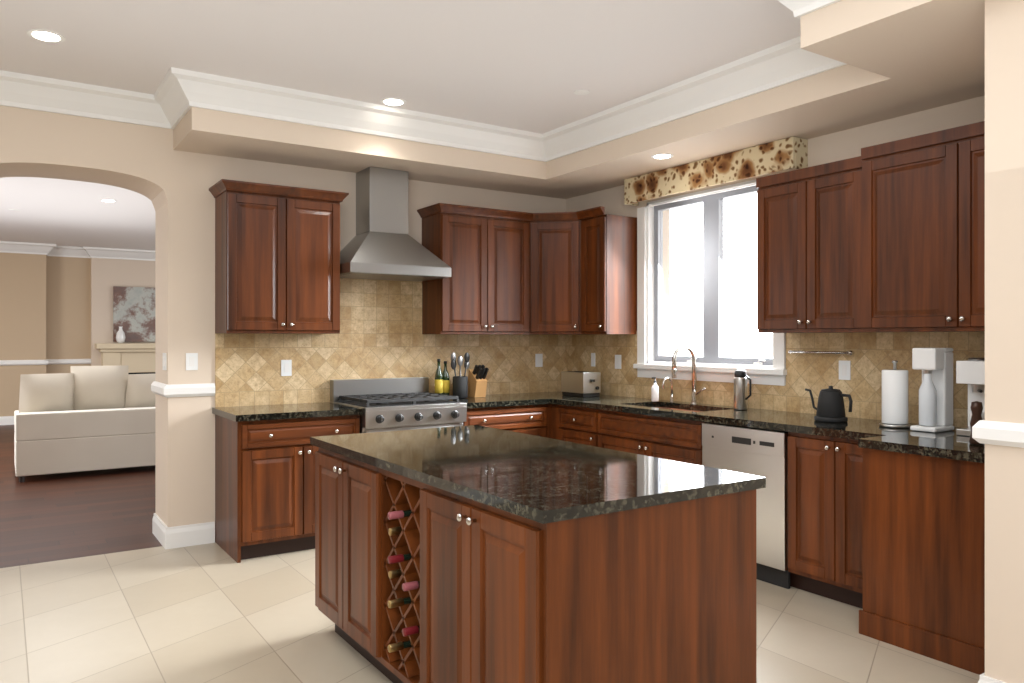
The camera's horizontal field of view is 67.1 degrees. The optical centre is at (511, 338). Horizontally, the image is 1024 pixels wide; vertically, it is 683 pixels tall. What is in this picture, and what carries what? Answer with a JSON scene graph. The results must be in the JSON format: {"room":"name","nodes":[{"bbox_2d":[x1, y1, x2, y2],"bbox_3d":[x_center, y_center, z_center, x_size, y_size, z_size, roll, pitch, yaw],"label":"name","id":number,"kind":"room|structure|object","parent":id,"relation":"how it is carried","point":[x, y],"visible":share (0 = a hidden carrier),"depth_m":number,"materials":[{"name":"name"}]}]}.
{"room":"kitchen","nodes":[
{"label":"kitchen","id":0,"kind":"room"},
{"bbox_2d":[0,252,154,415],"bbox_3d":[-8.456,-0.088,12.586,9.300,2.950,0.520,0,0,-33],"label":"wall","id":1,"kind":"structure","parent":0,"point":[53,307],"depth_m":13.03,"materials":[{"name":"beige paint"}]},
{"bbox_2d":[113,286,154,341],"bbox_3d":[-6.424,-0.433,13.710,1.170,0.960,0.040,0,0,-33],"label":"picture","id":2,"kind":"object","parent":1,"relation":"attached to","point":[134,313],"visible":0.57,"depth_m":13.55,"materials":[{"name":"fabric"}]},
{"bbox_2d":[0,105,565,526],"bbox_3d":[-3.278,-0.088,4.746,9.300,2.950,0.512,0,0,-33],"label":"wall","id":3,"kind":"structure","parent":0,"point":[161,174],"depth_m":5.32,"materials":[{"name":"beige paint"}]},
{"bbox_2d":[162,353,166,369],"bbox_3d":[-2.343,0.151,5.203,0.008,0.115,0.120,0,0,-33],"label":"electrical outlet plate","id":4,"kind":"object","parent":3,"relation":"attached to","point":[164,355],"depth_m":5.17,"materials":[{"name":"white plastic"}]},
{"bbox_2d":[186,353,197,369],"bbox_3d":[-2.152,0.151,5.192,0.075,0.115,0.008,0,0,-33],"label":"electrical outlet plate","id":5,"kind":"object","parent":3,"relation":"attached to","point":[191,358],"depth_m":5.19,"materials":[{"name":"white plastic"}]},
{"bbox_2d":[209,179,348,333],"bbox_3d":[-1.603,-0.530,5.329,0.853,0.985,0.380,0,0,-33],"label":"upper cabinet","id":6,"kind":"object","parent":3,"relation":"attached to","point":[277,259],"visible":1,"depth_m":5.18,"materials":[{"name":"brown wood"}]},
{"bbox_2d":[281,360,291,375],"bbox_3d":[-1.616,0.207,5.531,0.075,0.115,0.008,0,0,-33],"label":"electrical outlet plate","id":7,"kind":"object","parent":3,"relation":"attached to","point":[286,366],"depth_m":5.53,"materials":[{"name":"white plastic"}]},
{"bbox_2d":[340,167,450,281],"bbox_3d":[-0.915,-0.854,5.713,0.790,0.800,0.496,0,0,-33],"label":"range hood","id":8,"kind":"object","parent":3,"relation":"attached to","point":[382,244],"visible":0.88,"depth_m":5.65,"materials":[{"name":"silver metal"}]},
{"bbox_2d":[421,203,636,334],"bbox_3d":[0.140,-0.531,6.149,1.442,0.985,0.932,0,0,-33],"label":"upper cabinet","id":9,"kind":"object","parent":3,"relation":"attached to","point":[551,273],"depth_m":6.11,"materials":[{"name":"brown wood"}]},
{"bbox_2d":[535,354,542,366],"bbox_3d":[0.237,0.186,6.755,0.075,0.115,0.008,0,0,-33],"label":"electrical outlet plate","id":10,"kind":"object","parent":3,"relation":"attached to","point":[538,357],"depth_m":6.75,"materials":[{"name":"white plastic"}]},
{"bbox_2d":[0,0,799,250],"bbox_3d":[-3.392,-1.613,4.918,9.300,0.100,18.900,0,0,-33],"label":"ceiling","id":11,"kind":"structure","parent":0,"point":[529,65],"depth_m":4.21,"materials":[{"name":"white paint"}]},
{"bbox_2d":[27,29,64,42],"bbox_3d":[-2.401,-1.560,3.979,0.169,0.006,0.169,0,0,-42],"label":"recessed light","id":12,"kind":"object","parent":11,"relation":"in","point":[46,36],"depth_m":3.97,"materials":[{"name":"white"}]},
{"bbox_2d":[100,199,116,201],"bbox_3d":[-4.551,-1.560,8.707,0.169,0.006,0.169,0,0,-42],"label":"recessed light","id":13,"kind":"object","parent":11,"relation":"in","point":[106,200],"depth_m":8.68,"materials":[{"name":"white"}]},
{"bbox_2d":[380,98,405,105],"bbox_3d":[-0.781,-1.560,5.085,0.169,0.006,0.169,0,0,-39],"label":"recessed light","id":14,"kind":"object","parent":11,"relation":"in","point":[386,101],"depth_m":5.07,"materials":[{"name":"white"}]},
{"bbox_2d":[574,89,589,94],"bbox_3d":[0.442,-1.560,4.885,0.099,0.006,0.099,0,0,-39],"label":"recessed light","id":15,"kind":"object","parent":11,"relation":"in","point":[582,91],"depth_m":4.88,"materials":[{"name":"white"}]},
{"bbox_2d":[0,425,979,682],"bbox_3d":[-3.392,1.437,4.918,9.300,0.100,18.900,0,0,-33],"label":"floor","id":16,"kind":"structure","parent":0,"point":[215,612],"depth_m":3.89,"materials":[{"name":"tile"}]},
{"bbox_2d":[14,365,154,481],"bbox_3d":[-4.441,0.835,9.120,2.420,1.104,2.470,0,0,-33],"label":"sectional sofa","id":17,"kind":"object","parent":16,"relation":"on","point":[83,418],"visible":0.46,"depth_m":7.85,"materials":[{"name":"fabric"}]},
{"bbox_2d":[95,343,154,373],"bbox_3d":[-6.251,0.732,13.603,1.900,1.310,0.450,0,0,-33],"label":"fireplace mantel","id":18,"kind":"object","parent":16,"relation":"on","point":[137,358],"visible":0.21,"depth_m":13.39,"materials":[{"name":"beige wood"}]},
{"bbox_2d":[116,327,124,342],"bbox_3d":[-6.763,-0.070,13.343,0.150,0.290,0.150,0,0,-33],"label":"vase","id":19,"kind":"object","parent":18,"relation":"on","point":[120,336],"visible":1,"depth_m":13.30,"materials":[{"name":"white ceramic"}]},
{"bbox_2d":[212,402,361,562],"bbox_3d":[-1.523,0.927,5.221,0.823,0.920,0.649,0,0,-33],"label":"base cabinet","id":20,"kind":"object","parent":16,"relation":"on","point":[264,480],"visible":0.9,"depth_m":4.93,"materials":[{"name":"brown wood"}]},
{"bbox_2d":[330,377,466,432],"bbox_3d":[-0.825,0.845,5.632,0.780,1.085,0.713,0,0,-33],"label":"range","id":21,"kind":"object","parent":16,"relation":"on","point":[396,404],"visible":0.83,"depth_m":5.50,"materials":[{"name":"silver metal"}]},
{"bbox_2d":[463,403,540,436],"bbox_3d":[-0.185,0.947,6.123,0.819,0.880,0.618,0,0,-33],"label":"base cabinet","id":22,"kind":"object","parent":16,"relation":"on","point":[526,420],"depth_m":5.87,"materials":[{"name":"brown wood"}]},
{"bbox_2d":[449,395,548,406],"bbox_3d":[-0.197,0.487,6.100,0.774,0.040,0.642,0,0,-33],"label":"countertop","id":23,"kind":"structure","parent":22,"relation":"on","point":[489,400],"depth_m":5.94,"materials":[{"name":"black stone"}]},
{"bbox_2d":[435,359,442,393],"bbox_3d":[-0.573,0.310,6.048,0.066,0.310,0.066,0,0,-33],"label":"oil bottle","id":24,"kind":"object","parent":23,"relation":"on","point":[438,382],"visible":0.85,"depth_m":6.03,"materials":[{"name":"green glass"}]},
{"bbox_2d":[442,361,449,394],"bbox_3d":[-0.527,0.321,6.115,0.070,0.290,0.070,0,0,-33],"label":"oil bottle","id":25,"kind":"object","parent":23,"relation":"on","point":[446,383],"visible":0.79,"depth_m":6.09,"materials":[{"name":"green glass"}]},
{"bbox_2d":[451,352,469,397],"bbox_3d":[-0.409,0.285,6.109,0.182,0.360,0.120,0,0,-33],"label":"utensil crock","id":26,"kind":"object","parent":23,"relation":"on","point":[460,386],"visible":0.98,"depth_m":6.07,"materials":[{"name":"black"}]},
{"bbox_2d":[468,365,488,396],"bbox_3d":[-0.274,0.336,6.203,0.100,0.259,0.212,0,0,-33],"label":"knife block","id":27,"kind":"object","parent":23,"relation":"on","point":[477,382],"visible":0.98,"depth_m":6.17,"materials":[{"name":"brown wood"}]},
{"bbox_2d":[314,445,755,682],"bbox_3d":[-0.070,0.947,3.127,0.922,0.880,1.854,0,0,-33],"label":"kitchen island","id":28,"kind":"object","parent":16,"relation":"on","point":[471,554],"depth_m":2.46,"materials":[{"name":"brown wood"}]},
{"bbox_2d":[310,425,765,524],"bbox_3d":[-0.053,0.485,3.145,0.926,0.035,1.902,0,0,-33],"label":"island countertop","id":29,"kind":"structure","parent":28,"relation":"on","point":[550,480],"depth_m":2.72,"materials":[{"name":"black stone"}]},
{"bbox_2d":[553,403,600,446],"bbox_3d":[0.716,0.947,5.988,0.657,0.880,0.642,0,0,-33],"label":"base cabinet","id":30,"kind":"object","parent":16,"relation":"on","point":[571,423],"depth_m":5.81,"materials":[{"name":"brown wood"}]},
{"bbox_2d":[601,403,701,465],"bbox_3d":[1.134,0.947,5.391,0.618,0.880,1.082,0,0,-33],"label":"base cabinet","id":31,"kind":"object","parent":16,"relation":"on","point":[680,440],"depth_m":5.15,"materials":[{"name":"brown wood"}]},
{"bbox_2d":[702,423,789,588],"bbox_3d":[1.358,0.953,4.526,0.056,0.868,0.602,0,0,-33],"label":"dishwasher","id":32,"kind":"object","parent":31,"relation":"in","point":[755,451],"visible":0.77,"depth_m":4.38,"materials":[{"name":"silver metal"}]},
{"bbox_2d":[782,431,852,602],"bbox_3d":[1.934,0.947,4.181,0.618,0.880,0.600,0,0,-33],"label":"base cabinet","id":33,"kind":"object","parent":16,"relation":"on","point":[816,464],"depth_m":4.11,"materials":[{"name":"brown wood"}]},
{"bbox_2d":[845,439,984,674],"bbox_3d":[2.172,0.947,3.601,0.859,0.880,0.764,0,0,-33],"label":"base cabinet","id":34,"kind":"object","parent":16,"relation":"on","point":[886,529],"depth_m":3.41,"materials":[{"name":"brown wood"}]},
{"bbox_2d":[513,391,984,462],"bbox_3d":[1.245,0.487,4.984,0.882,0.040,4.094,0,0,-33],"label":"countertop","id":35,"kind":"structure","parent":34,"relation":"on","point":[868,433],"depth_m":4.27,"materials":[{"name":"black stone"}]},
{"bbox_2d":[561,371,600,396],"bbox_3d":[0.569,0.366,6.324,0.180,0.198,0.310,0,0,-33],"label":"toaster","id":36,"kind":"object","parent":35,"relation":"on","point":[580,383],"visible":1,"depth_m":6.24,"materials":[{"name":"silver plastic"}]},
{"bbox_2d":[651,377,658,401],"bbox_3d":[1.068,0.376,5.766,0.058,0.180,0.056,0,0,-33],"label":"soap bottle","id":37,"kind":"object","parent":35,"relation":"on","point":[655,393],"visible":1,"depth_m":5.75,"materials":[{"name":"white plastic"}]},
{"bbox_2d":[662,345,705,403],"bbox_3d":[1.191,0.253,5.544,0.247,0.426,0.338,0,0,-33],"label":"sink faucet","id":38,"kind":"object","parent":35,"relation":"on","point":[694,369],"visible":1,"depth_m":5.53,"materials":[{"name":"silver metal"}]},
{"bbox_2d":[734,370,750,409],"bbox_3d":[1.522,0.335,5.082,0.088,0.262,0.130,0,0,-33],"label":"thermos","id":39,"kind":"object","parent":35,"relation":"on","point":[741,378],"visible":1,"depth_m":5.06,"materials":[{"name":"silver metal"}]},
{"bbox_2d":[805,386,852,422],"bbox_3d":[1.803,0.365,4.401,0.176,0.200,0.300,0,0,-33],"label":"kettle","id":40,"kind":"object","parent":35,"relation":"on","point":[830,407],"visible":1,"depth_m":4.33,"materials":[{"name":"black metal"}]},
{"bbox_2d":[879,360,910,427],"bbox_3d":[2.035,0.289,4.104,0.156,0.352,0.156,0,0,-33],"label":"paper towel holder","id":41,"kind":"object","parent":35,"relation":"on","point":[894,397],"visible":1,"depth_m":4.05,"materials":[{"name":"white paper"}]},
{"bbox_2d":[910,348,953,432],"bbox_3d":[2.141,0.256,3.934,0.190,0.420,0.130,0,0,-33],"label":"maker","id":42,"kind":"object","parent":35,"relation":"on","point":[935,365],"visible":1,"depth_m":3.90,"materials":[{"name":"white plastic"}]},
{"bbox_2d":[956,358,984,435],"bbox_3d":[2.272,0.279,3.733,0.233,0.374,0.150,0,0,-33],"label":"coffee machine","id":43,"kind":"object","parent":35,"relation":"on","point":[970,372],"visible":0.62,"depth_m":3.71,"materials":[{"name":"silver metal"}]},
{"bbox_2d":[969,401,983,444],"bbox_3d":[2.063,0.370,3.427,0.060,0.190,0.060,0,0,-33],"label":"pepper mill","id":44,"kind":"object","parent":35,"relation":"on","point":[976,409],"visible":0.73,"depth_m":3.41,"materials":[{"name":"brown wood"}]},
{"bbox_2d":[173,0,984,198],"bbox_3d":[1.597,-1.409,2.281,3.280,0.307,9.000,0,0,-33],"label":"ceiling","id":45,"kind":"structure","parent":0,"point":[899,58],"depth_m":4.63,"materials":[{"name":"beige paint"}]},
{"bbox_2d":[651,153,672,158],"bbox_3d":[1.031,-1.253,5.299,0.149,0.006,0.149,0,0,-42],"label":"recessed light","id":46,"kind":"object","parent":45,"relation":"in","point":[663,155],"depth_m":5.29,"materials":[{"name":"white"}]},
{"bbox_2d":[566,96,984,427],"bbox_3d":[2.927,-0.088,3.459,0.262,2.950,9.500,0,0,-33],"label":"wall","id":47,"kind":"structure","parent":0,"point":[874,356],"depth_m":4.75,"materials":[{"name":"beige tile"}]},
{"bbox_2d":[0,0,845,260],"bbox_3d":[-3.434,-1.478,4.710,9.000,0.170,18.600,0,0,-33],"label":"crown molding","id":48,"kind":"structure","parent":47,"relation":"attached to","point":[174,98],"depth_m":4.88,"materials":[{"name":"white wood"}]},
{"bbox_2d":[591,353,594,366],"bbox_3d":[0.693,0.176,6.597,0.008,0.115,0.050,0,0,-33],"label":"electrical outlet plate","id":49,"kind":"object","parent":47,"relation":"attached to","point":[592,354],"depth_m":6.59,"materials":[{"name":"white plastic"}]},
{"bbox_2d":[615,355,620,368],"bbox_3d":[0.869,0.186,6.330,0.008,0.115,0.075,0,0,-33],"label":"electrical outlet plate","id":50,"kind":"object","parent":47,"relation":"attached to","point":[617,357],"depth_m":6.33,"materials":[{"name":"white plastic"}]},
{"bbox_2d":[633,180,786,385],"bbox_3d":[1.426,-0.386,5.589,0.180,1.376,1.410,0,0,-33],"label":"window unit","id":51,"kind":"structure","parent":47,"relation":"in","point":[714,364],"depth_m":5.64,"materials":[{"name":"white"}]},
{"bbox_2d":[624,136,807,205],"bbox_3d":[1.371,-1.156,5.462,0.147,0.196,1.558,0,0,-33],"label":"window valance","id":52,"kind":"object","parent":47,"relation":"attached to","point":[776,156],"visible":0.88,"depth_m":5.25,"materials":[{"name":"beige fabric"}]},
{"bbox_2d":[756,159,847,332],"bbox_3d":[1.853,-0.506,4.535,0.363,0.935,0.776,0,0,-33],"label":"upper cabinet","id":53,"kind":"object","parent":47,"relation":"attached to","point":[802,214],"depth_m":4.49,"materials":[{"name":"brown wood"}]},
{"bbox_2d":[788,350,853,354],"bbox_3d":[1.894,0.082,4.729,0.062,0.028,0.445,0,0,-33],"label":"towel bar","id":54,"kind":"object","parent":47,"relation":"attached to","point":[824,352],"visible":1,"depth_m":4.69,"materials":[{"name":"silver metal"}]},
{"bbox_2d":[839,360,850,379],"bbox_3d":[1.994,0.186,4.628,0.008,0.115,0.075,0,0,-33],"label":"electrical outlet plate","id":55,"kind":"object","parent":47,"relation":"attached to","point":[844,366],"depth_m":4.62,"materials":[{"name":"white plastic"}]},
{"bbox_2d":[848,121,984,332],"bbox_3d":[2.294,-0.533,3.868,0.363,0.990,1.073,0,0,-33],"label":"upper cabinet","id":56,"kind":"object","parent":47,"relation":"attached to","point":[887,237],"depth_m":3.90,"materials":[{"name":"brown wood"}]},
{"bbox_2d":[985,0,1023,682],"bbox_3d":[3.599,0.066,1.146,1.189,2.643,4.900,0,0,-33],"label":"wall","id":57,"kind":"structure","parent":0,"point":[1004,331],"depth_m":2.81,"materials":[{"name":"beige paint"}]},
{"label":"outside","id":58,"kind":"structure","parent":0,"visible":0},
{"bbox_2d":[670,193,772,358],"bbox_3d":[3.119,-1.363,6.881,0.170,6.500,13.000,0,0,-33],"label":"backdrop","id":59,"kind":"structure","parent":58,"point":[748,218],"depth_m":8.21,"materials":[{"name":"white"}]},
{"bbox_3d":[-7.355,-0.088,2.300,0.200,2.950,18.900,0,0,-33],"label":"wall","id":60,"kind":"structure","parent":0,"visible":0},
{"bbox_2d":[0,416,1005,682],"bbox_3d":[-3.810,1.317,4.462,8.100,0.140,18.600,0,0,-33],"label":"baseboard","id":61,"kind":"structure","parent":60,"relation":"attached to","point":[180,536],"depth_m":5.19,"materials":[{"name":"white"}]},
{"bbox_2d":[0,359,1023,447],"bbox_3d":[-3.810,0.364,4.462,8.100,0.125,18.600,0,0,-33],"label":"trim","id":62,"kind":"structure","parent":60,"relation":"attached to","point":[998,433],"depth_m":5.09,"materials":[{"name":"white"}]}
]}

